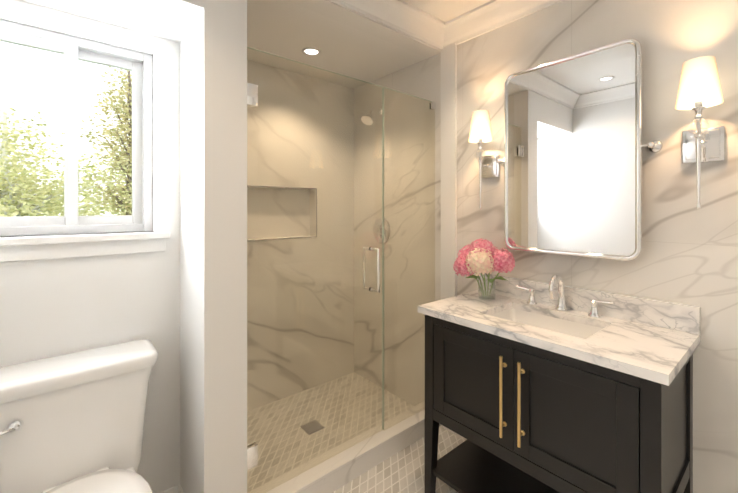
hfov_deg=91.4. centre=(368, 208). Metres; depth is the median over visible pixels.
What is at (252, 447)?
door glass
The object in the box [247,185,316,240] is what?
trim
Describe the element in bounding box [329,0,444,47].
crown molding
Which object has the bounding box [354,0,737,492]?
wall
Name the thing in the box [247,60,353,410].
wall
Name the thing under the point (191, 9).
wall
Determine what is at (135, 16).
ceiling
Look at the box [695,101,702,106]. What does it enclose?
bulb
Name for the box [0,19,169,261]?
window
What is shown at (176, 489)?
baseboard
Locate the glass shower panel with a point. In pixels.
(432, 105)
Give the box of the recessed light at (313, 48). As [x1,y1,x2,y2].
[302,47,320,55]
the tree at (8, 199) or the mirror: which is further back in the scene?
the tree at (8, 199)
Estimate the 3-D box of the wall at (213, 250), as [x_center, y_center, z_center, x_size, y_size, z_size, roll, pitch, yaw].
[-0.875,0.130,1.780,0.163,2.440,1.000,0,0,-40]
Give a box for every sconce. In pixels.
[468,110,499,208]
[675,56,724,209]
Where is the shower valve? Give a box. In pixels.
[373,218,390,242]
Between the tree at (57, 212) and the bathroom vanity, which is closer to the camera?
the bathroom vanity
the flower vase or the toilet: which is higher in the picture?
the flower vase
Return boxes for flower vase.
[453,238,514,300]
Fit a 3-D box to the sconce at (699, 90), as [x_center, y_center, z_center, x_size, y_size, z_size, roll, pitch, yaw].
[1.173,-0.260,1.279,0.158,0.524,0.126,0,0,-40]
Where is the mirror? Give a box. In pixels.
[497,38,662,260]
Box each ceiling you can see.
[22,0,194,42]
[247,0,426,88]
[403,0,490,22]
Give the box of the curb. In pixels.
[247,401,440,492]
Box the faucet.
[516,274,614,317]
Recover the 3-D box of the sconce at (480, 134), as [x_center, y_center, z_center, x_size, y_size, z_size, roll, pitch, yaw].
[0.611,-0.260,1.946,0.158,0.524,0.126,0,0,-40]
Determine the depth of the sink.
1.64 m
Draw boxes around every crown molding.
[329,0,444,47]
[436,0,563,49]
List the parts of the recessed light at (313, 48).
recessed ceiling light lens in the shower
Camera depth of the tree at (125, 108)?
14.21 m
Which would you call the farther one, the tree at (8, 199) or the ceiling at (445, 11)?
the tree at (8, 199)
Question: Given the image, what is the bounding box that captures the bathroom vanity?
[418,273,700,492]
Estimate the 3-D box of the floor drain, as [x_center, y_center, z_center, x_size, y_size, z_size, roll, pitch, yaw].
[-0.344,1.328,2.195,0.110,0.004,0.110,0,0,-40]
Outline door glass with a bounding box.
[247,47,382,492]
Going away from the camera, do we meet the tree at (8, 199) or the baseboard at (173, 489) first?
the baseboard at (173, 489)
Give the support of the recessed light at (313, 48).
attached to the ceiling at (286, 29)
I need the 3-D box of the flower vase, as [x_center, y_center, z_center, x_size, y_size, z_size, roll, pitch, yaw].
[0.583,0.304,1.832,0.251,0.310,0.305,0,0,-40]
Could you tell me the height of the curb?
0.110 m
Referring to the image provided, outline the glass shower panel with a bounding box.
[383,87,435,430]
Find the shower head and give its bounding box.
[361,107,381,124]
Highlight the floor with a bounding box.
[247,372,466,492]
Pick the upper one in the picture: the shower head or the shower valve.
the shower head
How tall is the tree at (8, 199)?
5.716 m
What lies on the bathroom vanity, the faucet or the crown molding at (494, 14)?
the faucet
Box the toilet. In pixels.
[0,339,157,492]
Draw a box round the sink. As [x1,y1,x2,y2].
[491,308,602,338]
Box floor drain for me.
[300,420,324,434]
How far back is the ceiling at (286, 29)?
2.17 m
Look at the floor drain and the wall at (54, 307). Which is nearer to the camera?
the wall at (54, 307)
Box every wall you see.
[0,0,179,492]
[130,0,440,57]
[180,0,246,492]
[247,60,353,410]
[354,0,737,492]
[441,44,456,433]
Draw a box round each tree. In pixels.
[0,89,131,216]
[0,168,116,215]
[78,66,131,215]
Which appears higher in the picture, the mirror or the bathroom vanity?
the mirror
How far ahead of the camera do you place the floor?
2.12 m
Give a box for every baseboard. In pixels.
[160,484,180,492]
[176,486,183,492]

